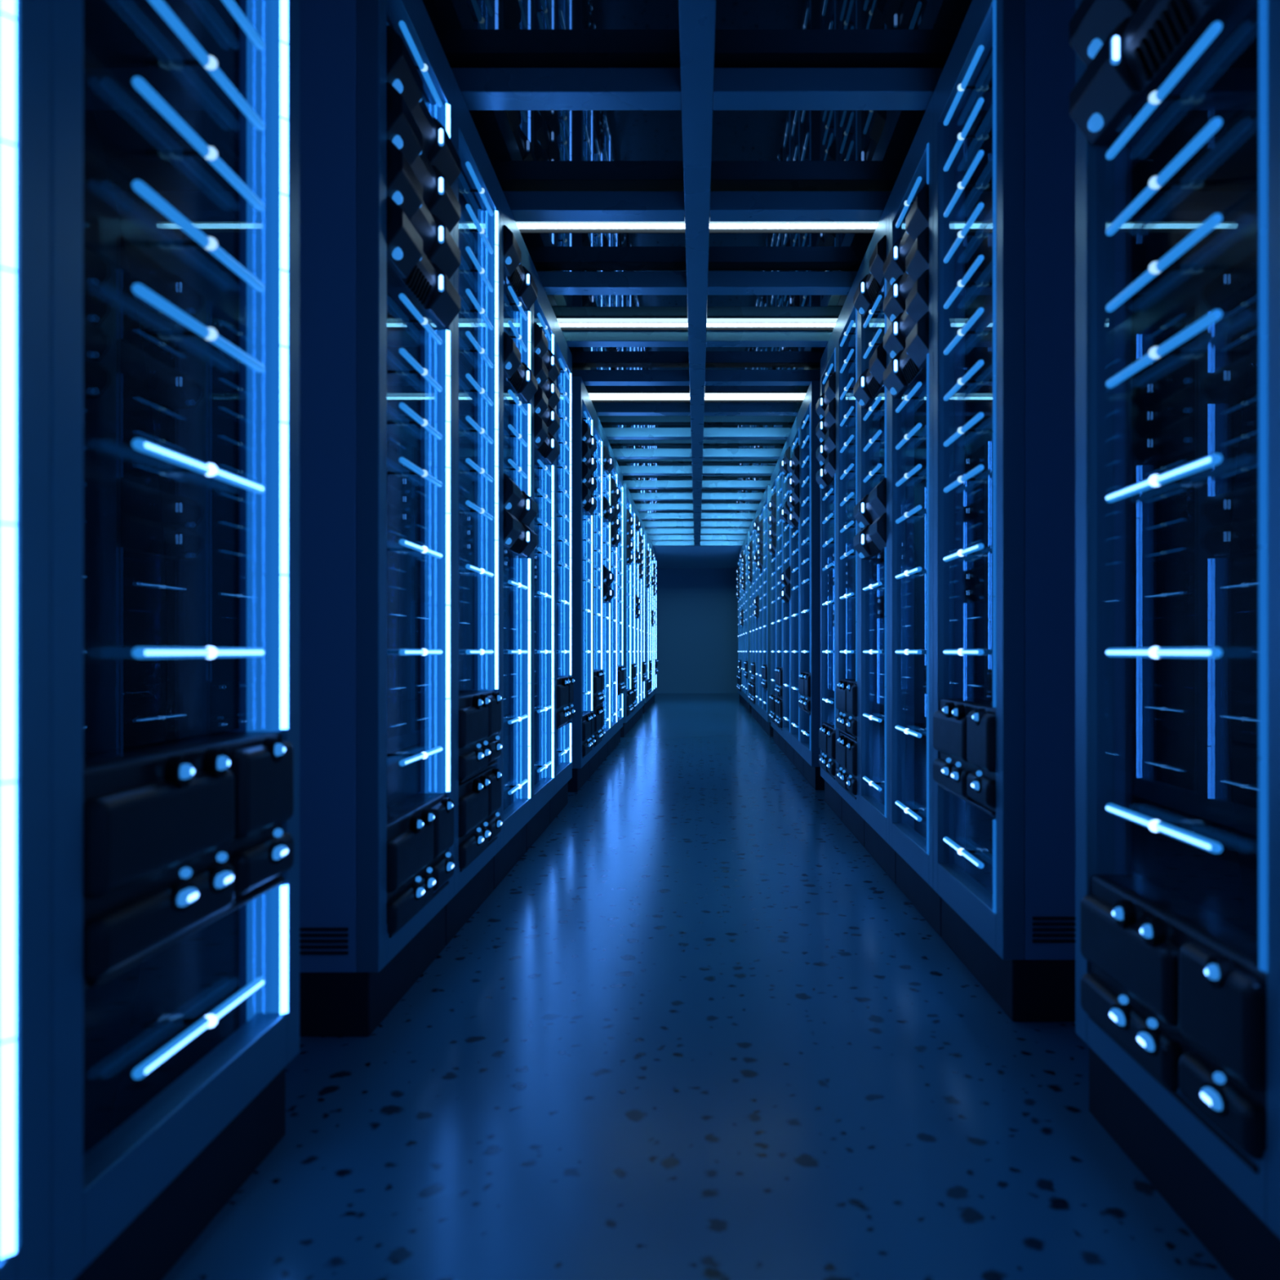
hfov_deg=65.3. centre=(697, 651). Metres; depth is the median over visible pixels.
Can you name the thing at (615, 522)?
module
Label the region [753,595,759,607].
module
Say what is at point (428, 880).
indicator light
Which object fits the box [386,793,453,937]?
module
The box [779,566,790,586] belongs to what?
module
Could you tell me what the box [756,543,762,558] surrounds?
module
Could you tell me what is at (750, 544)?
module
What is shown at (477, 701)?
socket
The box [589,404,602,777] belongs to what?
tall cabinet
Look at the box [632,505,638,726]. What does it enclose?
tall cabinet
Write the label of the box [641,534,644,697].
light
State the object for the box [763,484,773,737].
tall cabinet
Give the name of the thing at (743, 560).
module
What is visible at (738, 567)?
module
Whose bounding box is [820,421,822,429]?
indicator light
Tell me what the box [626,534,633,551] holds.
module
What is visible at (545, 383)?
module
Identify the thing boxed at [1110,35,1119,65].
indicator light
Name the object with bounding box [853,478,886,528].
module
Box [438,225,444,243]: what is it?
indicator light
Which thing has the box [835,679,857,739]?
module
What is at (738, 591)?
module
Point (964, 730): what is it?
module
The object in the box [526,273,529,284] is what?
indicator light
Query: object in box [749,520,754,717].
tall cabinet
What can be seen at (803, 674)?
socket
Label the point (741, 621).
module
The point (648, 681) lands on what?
module
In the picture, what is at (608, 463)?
module
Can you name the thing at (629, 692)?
module
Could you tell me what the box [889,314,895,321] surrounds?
light
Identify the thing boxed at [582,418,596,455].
module
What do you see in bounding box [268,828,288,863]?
indicator light
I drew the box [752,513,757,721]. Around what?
tall cabinet
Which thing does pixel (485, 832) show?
indicator light
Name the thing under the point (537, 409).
light
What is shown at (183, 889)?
indicator light
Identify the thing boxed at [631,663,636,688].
module
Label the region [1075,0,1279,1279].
tall cabinet
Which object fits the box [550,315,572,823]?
tall cabinet
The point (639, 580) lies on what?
light
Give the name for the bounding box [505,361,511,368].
light
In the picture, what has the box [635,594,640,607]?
module
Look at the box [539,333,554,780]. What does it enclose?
light
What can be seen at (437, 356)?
light
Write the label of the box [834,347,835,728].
light
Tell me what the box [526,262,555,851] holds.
tall cabinet
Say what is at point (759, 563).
module
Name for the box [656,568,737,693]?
wall
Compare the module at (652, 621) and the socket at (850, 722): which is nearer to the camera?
the socket at (850, 722)
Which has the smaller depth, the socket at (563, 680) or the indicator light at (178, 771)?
the indicator light at (178, 771)
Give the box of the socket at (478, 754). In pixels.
[473,743,484,761]
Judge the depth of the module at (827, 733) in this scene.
4.67 m
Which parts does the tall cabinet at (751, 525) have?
frame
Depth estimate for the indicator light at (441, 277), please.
2.33 m
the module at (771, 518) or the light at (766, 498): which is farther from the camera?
the light at (766, 498)
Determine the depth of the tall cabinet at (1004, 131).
2.03 m
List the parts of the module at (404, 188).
casing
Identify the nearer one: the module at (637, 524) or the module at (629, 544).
the module at (629, 544)
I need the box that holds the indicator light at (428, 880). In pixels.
[422,866,435,890]
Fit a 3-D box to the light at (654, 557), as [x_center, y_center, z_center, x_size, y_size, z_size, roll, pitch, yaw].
[-0.649,-0.395,14.448,0.064,1.957,0.020,0,0,0]
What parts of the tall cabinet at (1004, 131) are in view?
panel, knob, knob, knob, knob, knob, knob, knob, knob, knob, knob, knob, knob, frame, panel, panel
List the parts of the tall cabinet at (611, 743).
frame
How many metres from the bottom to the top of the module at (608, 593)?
0.110 m
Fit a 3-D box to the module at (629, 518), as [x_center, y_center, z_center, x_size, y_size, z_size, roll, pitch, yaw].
[-0.781,-1.202,9.017,0.380,0.110,0.495,0,0,0]
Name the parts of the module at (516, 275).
casing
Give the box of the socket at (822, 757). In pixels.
[819,752,824,763]
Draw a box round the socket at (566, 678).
[564,677,569,685]
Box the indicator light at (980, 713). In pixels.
[972,708,986,725]
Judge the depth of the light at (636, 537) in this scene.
10.47 m
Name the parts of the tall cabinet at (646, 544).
frame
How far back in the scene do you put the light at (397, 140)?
2.03 m
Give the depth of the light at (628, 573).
9.26 m
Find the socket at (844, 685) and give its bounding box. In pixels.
[840,680,847,689]
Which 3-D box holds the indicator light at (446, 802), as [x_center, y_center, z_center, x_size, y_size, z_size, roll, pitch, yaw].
[-0.606,0.375,2.419,0.026,0.037,0.037,0,0,0]
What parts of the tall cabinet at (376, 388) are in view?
panel, panel, frame, knob, knob, knob, knob, knob, knob, knob, knob, panel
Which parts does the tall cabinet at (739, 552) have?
frame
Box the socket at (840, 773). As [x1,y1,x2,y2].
[837,767,842,778]
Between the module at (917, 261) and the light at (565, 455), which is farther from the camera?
the light at (565, 455)
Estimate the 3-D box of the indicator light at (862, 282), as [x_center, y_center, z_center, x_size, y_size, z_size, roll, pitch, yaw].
[0.601,-1.322,3.617,0.013,0.042,0.015,0,0,0]
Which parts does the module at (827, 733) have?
casing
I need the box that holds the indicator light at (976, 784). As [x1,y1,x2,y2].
[970,770,982,793]
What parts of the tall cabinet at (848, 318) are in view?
knob, panel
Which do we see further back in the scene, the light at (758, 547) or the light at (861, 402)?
the light at (758, 547)
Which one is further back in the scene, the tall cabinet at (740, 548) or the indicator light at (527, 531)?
the tall cabinet at (740, 548)
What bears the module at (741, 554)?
in the tall cabinet at (742, 546)
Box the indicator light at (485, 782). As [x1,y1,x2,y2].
[480,775,489,788]
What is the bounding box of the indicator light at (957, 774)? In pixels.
[951,761,964,782]
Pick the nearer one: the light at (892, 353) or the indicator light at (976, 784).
the indicator light at (976, 784)
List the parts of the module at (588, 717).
casing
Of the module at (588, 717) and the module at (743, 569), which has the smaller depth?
the module at (588, 717)
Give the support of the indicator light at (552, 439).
attached to the module at (546, 447)
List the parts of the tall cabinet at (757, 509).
frame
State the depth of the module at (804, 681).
5.66 m
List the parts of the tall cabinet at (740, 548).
frame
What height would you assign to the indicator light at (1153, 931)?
0.037 m
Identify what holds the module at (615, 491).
in the tall cabinet at (611, 743)
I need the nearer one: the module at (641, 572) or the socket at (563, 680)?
the socket at (563, 680)
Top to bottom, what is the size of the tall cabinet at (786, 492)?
2.228 m
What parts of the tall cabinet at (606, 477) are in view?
frame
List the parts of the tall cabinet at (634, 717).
frame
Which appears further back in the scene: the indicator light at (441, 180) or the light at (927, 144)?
the light at (927, 144)
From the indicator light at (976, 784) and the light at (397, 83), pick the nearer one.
the light at (397, 83)
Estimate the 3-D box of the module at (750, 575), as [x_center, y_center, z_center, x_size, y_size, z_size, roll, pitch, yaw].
[0.781,-0.859,11.498,0.380,0.110,0.495,0,0,0]
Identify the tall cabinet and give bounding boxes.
[0,0,50,1279]
[50,0,299,1279]
[299,0,453,1036]
[445,76,500,946]
[493,186,532,889]
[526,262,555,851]
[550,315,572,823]
[568,376,592,791]
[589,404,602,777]
[599,427,610,765]
[607,447,617,756]
[614,462,622,747]
[620,483,631,737]
[628,495,635,731]
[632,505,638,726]
[636,512,641,721]
[640,520,644,718]
[642,530,648,713]
[646,536,650,710]
[648,542,653,707]
[651,547,654,704]
[653,551,656,702]
[737,551,741,702]
[739,548,742,704]
[741,542,745,706]
[742,538,746,709]
[745,531,751,712]
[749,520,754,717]
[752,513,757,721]
[755,506,760,725]
[759,496,764,730]
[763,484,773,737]
[770,465,778,746]
[776,449,786,755]
[782,430,794,764]
[791,408,804,776]
[800,380,824,790]
[820,320,841,820]
[837,270,864,847]
[858,198,895,883]
[888,93,941,937]
[933,0,1075,1021]
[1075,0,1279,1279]
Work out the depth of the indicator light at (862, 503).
3.61 m
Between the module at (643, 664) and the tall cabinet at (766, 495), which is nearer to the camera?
the tall cabinet at (766, 495)
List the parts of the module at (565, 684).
casing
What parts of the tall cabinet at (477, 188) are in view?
panel, knob, knob, knob, knob, knob, knob, knob, knob, knob, knob, knob, panel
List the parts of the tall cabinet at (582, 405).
panel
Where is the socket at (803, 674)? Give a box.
[800,672,805,679]
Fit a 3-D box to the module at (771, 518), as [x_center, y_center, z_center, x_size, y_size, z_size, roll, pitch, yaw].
[0.781,-1.087,8.111,0.380,0.110,0.495,0,0,0]
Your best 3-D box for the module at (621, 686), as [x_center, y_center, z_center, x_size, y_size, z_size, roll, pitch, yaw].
[-0.882,0.235,8.032,0.578,0.227,0.495,0,0,0]
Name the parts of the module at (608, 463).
casing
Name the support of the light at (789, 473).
attached to the tall cabinet at (786, 492)
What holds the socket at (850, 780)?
attached to the module at (846, 745)
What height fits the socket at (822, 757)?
0.049 m
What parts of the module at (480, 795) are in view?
casing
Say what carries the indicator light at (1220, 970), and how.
attached to the module at (1178, 985)
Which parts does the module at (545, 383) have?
casing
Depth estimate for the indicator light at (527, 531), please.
3.53 m
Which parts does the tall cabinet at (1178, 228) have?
panel, knob, knob, knob, knob, knob, knob, knob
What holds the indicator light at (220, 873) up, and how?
attached to the module at (180, 835)
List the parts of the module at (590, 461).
casing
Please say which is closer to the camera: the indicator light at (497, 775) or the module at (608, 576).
the indicator light at (497, 775)
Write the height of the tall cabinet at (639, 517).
2.228 m
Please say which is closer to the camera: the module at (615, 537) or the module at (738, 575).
the module at (615, 537)
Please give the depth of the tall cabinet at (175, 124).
1.26 m
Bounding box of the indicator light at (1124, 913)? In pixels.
[1111,900,1136,926]
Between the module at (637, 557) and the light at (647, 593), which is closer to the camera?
the module at (637, 557)
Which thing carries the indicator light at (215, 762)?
attached to the module at (180, 835)
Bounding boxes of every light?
[0,0,19,1258]
[163,755,194,786]
[168,867,198,911]
[202,748,230,777]
[206,852,234,893]
[246,0,288,1021]
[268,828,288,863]
[391,134,403,149]
[391,191,403,204]
[391,246,403,260]
[392,79,403,93]
[425,102,449,793]
[438,128,444,146]
[438,177,444,195]
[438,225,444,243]
[438,274,444,292]
[477,208,497,765]
[505,256,511,264]
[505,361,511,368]
[505,502,511,509]
[505,537,511,544]
[513,311,530,802]
[516,223,877,233]
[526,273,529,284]
[526,369,529,382]
[526,498,529,510]
[526,530,529,542]
[535,347,540,354]
[535,407,540,413]
[535,436,540,443]
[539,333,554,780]
[551,355,554,365]
[551,383,554,393]
[551,410,554,421]
[551,438,554,448]
[558,372,571,764]
[559,323,835,330]
[582,419,592,711]
[590,396,804,402]
[593,441,602,670]
[603,474,610,728]
[611,474,617,722]
[617,487,622,716]
[626,504,631,689]
[631,513,635,663]
[635,531,638,703]
[638,528,641,700]
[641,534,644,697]
[646,543,648,679]
[648,548,650,660]
[650,560,653,690]
[653,557,654,688]
[654,560,656,687]
[742,591,743,691]
[751,530,752,682]
[758,546,759,705]
[766,497,767,712]
[775,478,776,695]
[782,474,782,667]
[789,473,790,733]
[798,426,799,741]
[809,402,810,751]
[820,397,822,406]
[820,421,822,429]
[820,444,822,453]
[820,468,822,476]
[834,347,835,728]
[855,308,857,681]
[858,307,864,314]
[858,399,864,405]
[858,521,864,527]
[858,552,864,558]
[861,281,864,293]
[861,376,864,387]
[861,502,864,513]
[861,533,864,545]
[884,278,886,817]
[889,277,895,284]
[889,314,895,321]
[889,351,896,358]
[889,386,896,395]
[893,245,897,259]
[893,284,897,297]
[893,321,897,335]
[893,359,897,373]
[926,142,928,854]
[992,0,995,913]
[1087,38,1102,58]
[1087,112,1103,132]
[1109,995,1133,1030]
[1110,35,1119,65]
[1136,1017,1162,1056]
[1139,916,1166,945]
[1200,1071,1227,1115]
[1204,955,1235,988]
[1258,0,1267,973]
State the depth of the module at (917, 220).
2.87 m
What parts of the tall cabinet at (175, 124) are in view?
knob, knob, knob, knob, knob, knob, knob, panel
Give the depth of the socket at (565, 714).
4.55 m
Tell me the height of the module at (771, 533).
0.110 m
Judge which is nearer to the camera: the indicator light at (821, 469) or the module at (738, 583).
the indicator light at (821, 469)
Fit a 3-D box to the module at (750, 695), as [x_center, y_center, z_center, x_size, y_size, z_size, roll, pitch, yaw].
[0.882,0.468,11.498,0.578,0.227,0.495,0,0,0]
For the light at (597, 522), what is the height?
1.957 m
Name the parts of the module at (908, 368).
casing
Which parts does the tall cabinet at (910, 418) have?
knob, panel, knob, knob, knob, knob, knob, knob, knob, knob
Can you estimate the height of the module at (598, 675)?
0.227 m
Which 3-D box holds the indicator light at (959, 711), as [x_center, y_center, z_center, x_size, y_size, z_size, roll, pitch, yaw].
[0.606,0.142,2.318,0.026,0.037,0.037,0,0,0]
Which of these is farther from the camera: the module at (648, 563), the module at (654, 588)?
the module at (654, 588)
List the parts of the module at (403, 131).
casing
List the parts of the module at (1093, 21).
casing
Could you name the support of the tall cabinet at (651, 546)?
on the floor
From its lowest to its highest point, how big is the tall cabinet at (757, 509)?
2.228 m
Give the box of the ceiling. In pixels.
[422,0,972,546]
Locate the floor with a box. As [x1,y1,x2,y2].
[161,693,1232,1279]
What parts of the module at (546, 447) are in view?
casing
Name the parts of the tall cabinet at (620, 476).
frame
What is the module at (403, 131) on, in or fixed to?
in the tall cabinet at (376, 388)
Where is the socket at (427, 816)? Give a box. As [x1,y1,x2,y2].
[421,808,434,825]
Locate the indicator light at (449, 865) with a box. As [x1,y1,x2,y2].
[444,852,453,873]
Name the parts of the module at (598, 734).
casing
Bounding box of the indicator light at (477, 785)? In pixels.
[472,779,483,793]
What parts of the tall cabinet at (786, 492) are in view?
frame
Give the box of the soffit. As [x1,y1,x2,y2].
[650,540,743,568]
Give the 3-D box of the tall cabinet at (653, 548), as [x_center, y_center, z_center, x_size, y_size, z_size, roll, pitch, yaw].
[-1.064,-0.359,14.204,0.914,2.228,0.599,0,0,0]
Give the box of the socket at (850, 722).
[846,715,852,728]
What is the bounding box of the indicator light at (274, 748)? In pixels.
[262,737,285,762]
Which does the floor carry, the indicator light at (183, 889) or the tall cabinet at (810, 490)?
the tall cabinet at (810, 490)
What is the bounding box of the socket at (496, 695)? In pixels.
[492,692,501,704]
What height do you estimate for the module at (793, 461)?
0.110 m
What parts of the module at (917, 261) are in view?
casing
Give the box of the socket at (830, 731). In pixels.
[826,728,833,737]
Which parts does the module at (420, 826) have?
casing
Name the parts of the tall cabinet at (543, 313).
panel, knob, knob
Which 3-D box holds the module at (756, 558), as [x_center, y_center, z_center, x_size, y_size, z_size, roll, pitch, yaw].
[0.781,-0.973,10.297,0.380,0.110,0.495,0,0,0]
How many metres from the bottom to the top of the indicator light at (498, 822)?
0.049 m
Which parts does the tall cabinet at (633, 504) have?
frame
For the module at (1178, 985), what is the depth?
1.28 m
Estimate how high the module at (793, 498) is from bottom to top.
0.110 m
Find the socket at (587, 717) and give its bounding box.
[585,715,591,721]
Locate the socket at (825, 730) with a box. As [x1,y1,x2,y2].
[822,726,828,733]
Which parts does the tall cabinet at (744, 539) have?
frame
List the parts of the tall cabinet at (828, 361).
panel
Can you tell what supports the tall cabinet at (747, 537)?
on the floor
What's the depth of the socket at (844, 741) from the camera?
4.10 m
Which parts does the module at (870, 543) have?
casing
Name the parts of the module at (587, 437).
casing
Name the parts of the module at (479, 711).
casing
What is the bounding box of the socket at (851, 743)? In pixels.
[846,741,853,750]
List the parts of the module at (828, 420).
casing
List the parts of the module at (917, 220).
casing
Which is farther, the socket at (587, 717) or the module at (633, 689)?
the module at (633, 689)
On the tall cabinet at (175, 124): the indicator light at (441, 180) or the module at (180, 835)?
the module at (180, 835)
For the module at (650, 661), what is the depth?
12.90 m
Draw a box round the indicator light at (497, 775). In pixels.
[492,768,501,781]
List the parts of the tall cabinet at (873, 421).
knob, panel, knob, knob, knob, knob, knob, knob, knob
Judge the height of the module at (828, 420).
0.110 m
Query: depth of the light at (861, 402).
3.71 m
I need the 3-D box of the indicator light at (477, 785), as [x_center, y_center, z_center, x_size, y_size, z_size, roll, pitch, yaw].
[-0.606,0.375,2.760,0.026,0.037,0.037,0,0,0]
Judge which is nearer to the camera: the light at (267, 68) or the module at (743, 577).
the light at (267, 68)
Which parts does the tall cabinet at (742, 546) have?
frame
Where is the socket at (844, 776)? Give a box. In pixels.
[840,769,847,781]
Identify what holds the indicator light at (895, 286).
attached to the module at (917, 261)
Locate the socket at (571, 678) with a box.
[568,676,574,684]
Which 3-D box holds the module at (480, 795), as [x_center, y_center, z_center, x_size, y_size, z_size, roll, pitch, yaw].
[-0.882,0.468,2.845,0.578,0.227,0.495,0,0,0]
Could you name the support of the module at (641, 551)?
in the tall cabinet at (639, 517)
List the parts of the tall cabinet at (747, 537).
frame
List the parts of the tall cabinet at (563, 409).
panel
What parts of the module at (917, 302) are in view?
casing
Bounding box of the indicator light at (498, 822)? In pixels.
[495,812,502,829]
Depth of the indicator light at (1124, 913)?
1.41 m
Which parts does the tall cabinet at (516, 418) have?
panel, knob, knob, knob, knob, knob, knob, knob, knob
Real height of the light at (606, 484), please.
1.957 m
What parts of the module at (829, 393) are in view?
casing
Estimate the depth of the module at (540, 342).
3.94 m
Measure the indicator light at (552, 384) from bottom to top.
0.042 m
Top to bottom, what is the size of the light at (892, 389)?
0.023 m
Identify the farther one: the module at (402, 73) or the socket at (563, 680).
the socket at (563, 680)
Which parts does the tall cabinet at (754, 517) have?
frame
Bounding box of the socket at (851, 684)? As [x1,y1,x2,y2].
[846,682,853,691]
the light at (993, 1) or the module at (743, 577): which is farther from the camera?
the module at (743, 577)
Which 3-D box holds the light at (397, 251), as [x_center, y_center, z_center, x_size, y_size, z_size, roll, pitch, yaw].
[-0.617,-0.818,2.044,0.023,0.023,0.034,0,0,0]
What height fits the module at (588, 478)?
0.110 m
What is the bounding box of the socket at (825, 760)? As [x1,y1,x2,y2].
[822,755,827,764]
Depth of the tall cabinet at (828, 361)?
4.97 m
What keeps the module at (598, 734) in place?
in the tall cabinet at (597, 426)
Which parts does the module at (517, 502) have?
casing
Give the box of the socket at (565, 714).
[561,706,568,718]
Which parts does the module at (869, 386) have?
casing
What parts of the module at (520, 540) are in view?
casing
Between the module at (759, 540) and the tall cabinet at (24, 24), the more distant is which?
the module at (759, 540)
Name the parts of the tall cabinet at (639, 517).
frame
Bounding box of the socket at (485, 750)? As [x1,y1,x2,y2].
[480,740,490,758]
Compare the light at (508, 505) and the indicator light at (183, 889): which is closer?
the indicator light at (183, 889)
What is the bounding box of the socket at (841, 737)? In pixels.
[837,735,844,744]
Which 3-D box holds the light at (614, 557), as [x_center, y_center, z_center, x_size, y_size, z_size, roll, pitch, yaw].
[-0.649,-0.395,7.676,0.064,1.957,0.020,0,0,0]
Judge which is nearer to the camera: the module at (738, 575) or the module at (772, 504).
the module at (772, 504)
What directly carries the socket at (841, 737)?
attached to the module at (846, 745)
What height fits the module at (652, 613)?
0.110 m
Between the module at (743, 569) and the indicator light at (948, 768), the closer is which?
the indicator light at (948, 768)
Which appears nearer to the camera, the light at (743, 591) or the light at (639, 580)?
the light at (639, 580)
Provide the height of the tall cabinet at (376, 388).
2.228 m
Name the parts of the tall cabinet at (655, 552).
frame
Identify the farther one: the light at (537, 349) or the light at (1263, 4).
the light at (537, 349)
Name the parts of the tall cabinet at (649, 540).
frame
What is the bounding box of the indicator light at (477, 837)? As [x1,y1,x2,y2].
[473,827,484,845]
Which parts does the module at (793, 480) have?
casing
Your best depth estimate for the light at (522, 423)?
3.69 m
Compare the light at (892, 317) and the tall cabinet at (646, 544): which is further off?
the tall cabinet at (646, 544)
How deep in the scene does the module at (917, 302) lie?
2.88 m
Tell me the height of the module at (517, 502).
0.110 m
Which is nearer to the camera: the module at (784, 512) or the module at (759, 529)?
the module at (784, 512)
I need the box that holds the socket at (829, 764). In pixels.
[826,758,831,768]
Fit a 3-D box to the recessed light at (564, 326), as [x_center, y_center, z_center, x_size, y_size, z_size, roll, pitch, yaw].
[0.000,-1.543,4.726,1.415,0.031,0.024,0,0,0]
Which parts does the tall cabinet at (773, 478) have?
frame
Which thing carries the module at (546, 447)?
in the tall cabinet at (543, 313)
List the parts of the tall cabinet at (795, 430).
frame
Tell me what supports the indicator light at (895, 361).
attached to the module at (908, 368)
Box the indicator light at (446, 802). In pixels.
[440,797,453,813]
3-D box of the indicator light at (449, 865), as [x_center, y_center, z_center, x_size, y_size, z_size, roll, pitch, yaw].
[-0.606,0.514,2.419,0.026,0.049,0.053,0,0,0]
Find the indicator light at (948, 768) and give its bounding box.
[941,757,954,777]
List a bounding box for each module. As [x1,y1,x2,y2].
[83,731,293,990]
[386,25,460,186]
[386,82,460,232]
[386,139,460,279]
[386,196,460,329]
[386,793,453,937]
[458,690,502,783]
[458,765,502,871]
[503,224,537,311]
[503,331,537,404]
[503,473,537,526]
[503,509,537,558]
[533,322,559,382]
[533,351,559,408]
[533,385,559,435]
[533,412,559,465]
[556,675,574,729]
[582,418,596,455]
[582,440,596,474]
[582,461,596,493]
[582,482,596,515]
[582,711,595,758]
[593,670,604,708]
[593,706,604,746]
[603,444,613,474]
[603,496,613,522]
[603,564,613,586]
[603,582,613,602]
[611,477,620,500]
[611,493,620,515]
[611,511,620,530]
[611,524,620,546]
[617,666,625,695]
[626,508,633,525]
[626,521,633,538]
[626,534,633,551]
[626,547,633,564]
[626,689,632,716]
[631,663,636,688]
[631,687,636,712]
[635,514,640,531]
[635,548,640,564]
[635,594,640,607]
[635,605,640,618]
[638,533,644,546]
[638,543,644,556]
[638,556,644,567]
[638,565,644,578]
[641,662,646,682]
[646,548,650,559]
[646,558,650,568]
[646,567,650,577]
[646,577,650,587]
[646,679,650,698]
[648,660,652,678]
[648,678,652,696]
[650,549,654,560]
[650,574,654,585]
[650,608,654,617]
[650,617,654,626]
[653,561,656,571]
[653,569,656,578]
[653,586,656,595]
[654,659,657,675]
[736,565,739,575]
[736,573,739,582]
[736,581,739,590]
[736,589,739,598]
[736,674,739,689]
[737,659,741,675]
[737,675,741,692]
[739,549,743,560]
[739,608,743,617]
[739,617,743,626]
[741,554,745,564]
[741,563,745,573]
[741,572,745,582]
[741,580,745,591]
[744,661,747,679]
[747,540,752,553]
[747,550,752,563]
[747,560,752,573]
[747,570,752,582]
[748,681,752,702]
[751,662,755,683]
[751,683,755,705]
[753,515,759,532]
[753,551,759,564]
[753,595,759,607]
[753,606,759,618]
[756,519,762,535]
[756,531,762,546]
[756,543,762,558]
[756,555,762,570]
[761,664,767,690]
[767,492,776,513]
[767,506,776,527]
[767,521,776,541]
[767,535,776,555]
[768,693,776,724]
[774,666,782,698]
[774,697,782,730]
[779,446,790,475]
[779,501,790,524]
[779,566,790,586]
[779,582,790,603]
[786,444,799,475]
[786,463,799,493]
[786,482,799,511]
[786,501,799,528]
[798,671,810,714]
[815,372,835,418]
[815,397,835,442]
[815,422,835,465]
[815,448,835,490]
[818,722,835,779]
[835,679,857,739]
[835,732,857,799]
[853,235,886,318]
[853,341,886,408]
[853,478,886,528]
[853,512,886,559]
[883,184,928,286]
[883,226,928,322]
[883,269,928,359]
[883,311,928,399]
[933,698,995,816]
[1069,0,1142,66]
[1069,0,1258,146]
[1080,874,1266,1173]
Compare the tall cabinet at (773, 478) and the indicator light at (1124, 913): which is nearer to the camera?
the indicator light at (1124, 913)
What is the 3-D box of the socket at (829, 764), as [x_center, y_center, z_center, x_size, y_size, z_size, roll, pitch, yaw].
[0.606,0.514,4.550,0.026,0.049,0.054,0,0,0]
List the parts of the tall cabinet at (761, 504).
frame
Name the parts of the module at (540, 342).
casing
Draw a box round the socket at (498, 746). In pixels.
[495,735,502,751]
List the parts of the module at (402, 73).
casing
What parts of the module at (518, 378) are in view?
casing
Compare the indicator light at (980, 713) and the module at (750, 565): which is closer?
the indicator light at (980, 713)
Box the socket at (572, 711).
[570,704,574,714]
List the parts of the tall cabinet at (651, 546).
frame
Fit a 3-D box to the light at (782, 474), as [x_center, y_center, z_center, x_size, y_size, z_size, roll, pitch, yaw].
[0.649,-0.395,7.267,0.064,1.957,0.020,0,0,0]
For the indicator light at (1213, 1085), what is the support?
attached to the module at (1178, 985)
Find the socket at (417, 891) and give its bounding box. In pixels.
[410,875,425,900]
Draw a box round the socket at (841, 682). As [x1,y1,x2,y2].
[837,680,843,688]
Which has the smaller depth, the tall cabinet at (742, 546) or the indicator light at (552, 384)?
the indicator light at (552, 384)
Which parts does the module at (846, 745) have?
casing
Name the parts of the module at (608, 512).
casing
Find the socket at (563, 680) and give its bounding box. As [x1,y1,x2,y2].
[561,678,567,686]
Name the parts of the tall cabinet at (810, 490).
panel, panel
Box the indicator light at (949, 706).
[942,702,955,717]
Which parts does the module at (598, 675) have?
casing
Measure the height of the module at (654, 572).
0.110 m
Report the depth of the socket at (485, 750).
2.84 m
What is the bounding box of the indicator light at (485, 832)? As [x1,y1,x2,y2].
[480,822,490,839]
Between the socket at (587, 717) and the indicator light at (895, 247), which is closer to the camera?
the indicator light at (895, 247)
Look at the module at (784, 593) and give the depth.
6.80 m
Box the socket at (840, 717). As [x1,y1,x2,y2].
[837,711,843,723]
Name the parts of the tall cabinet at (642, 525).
frame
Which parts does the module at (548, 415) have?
casing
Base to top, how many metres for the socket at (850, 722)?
0.049 m
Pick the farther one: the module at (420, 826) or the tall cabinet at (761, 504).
the tall cabinet at (761, 504)
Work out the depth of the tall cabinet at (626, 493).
8.75 m
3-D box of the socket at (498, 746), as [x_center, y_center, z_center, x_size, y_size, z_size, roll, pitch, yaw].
[-0.606,0.281,3.019,0.026,0.049,0.054,0,0,0]
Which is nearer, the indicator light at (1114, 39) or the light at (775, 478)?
the indicator light at (1114, 39)
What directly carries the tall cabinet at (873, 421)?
on the floor
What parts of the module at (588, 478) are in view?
casing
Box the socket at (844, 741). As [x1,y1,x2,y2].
[840,737,847,746]
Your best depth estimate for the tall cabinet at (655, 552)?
15.04 m
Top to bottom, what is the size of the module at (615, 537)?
0.110 m
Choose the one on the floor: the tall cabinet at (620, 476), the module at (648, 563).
the tall cabinet at (620, 476)
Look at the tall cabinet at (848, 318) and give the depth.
4.37 m
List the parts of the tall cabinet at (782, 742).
frame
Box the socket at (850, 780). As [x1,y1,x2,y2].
[846,774,852,786]
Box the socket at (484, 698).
[480,694,489,706]
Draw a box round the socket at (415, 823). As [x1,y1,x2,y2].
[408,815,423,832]
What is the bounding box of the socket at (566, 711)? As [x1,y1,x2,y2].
[565,706,570,716]
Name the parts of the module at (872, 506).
casing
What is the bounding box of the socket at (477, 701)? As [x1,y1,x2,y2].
[472,695,483,709]
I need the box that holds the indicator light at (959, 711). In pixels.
[951,704,965,719]
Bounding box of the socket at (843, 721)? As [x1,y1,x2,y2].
[840,713,847,724]
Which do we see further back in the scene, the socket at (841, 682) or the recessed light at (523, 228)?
the socket at (841, 682)
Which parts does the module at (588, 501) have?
casing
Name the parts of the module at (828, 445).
casing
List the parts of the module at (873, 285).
casing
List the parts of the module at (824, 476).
casing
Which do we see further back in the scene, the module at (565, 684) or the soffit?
the soffit

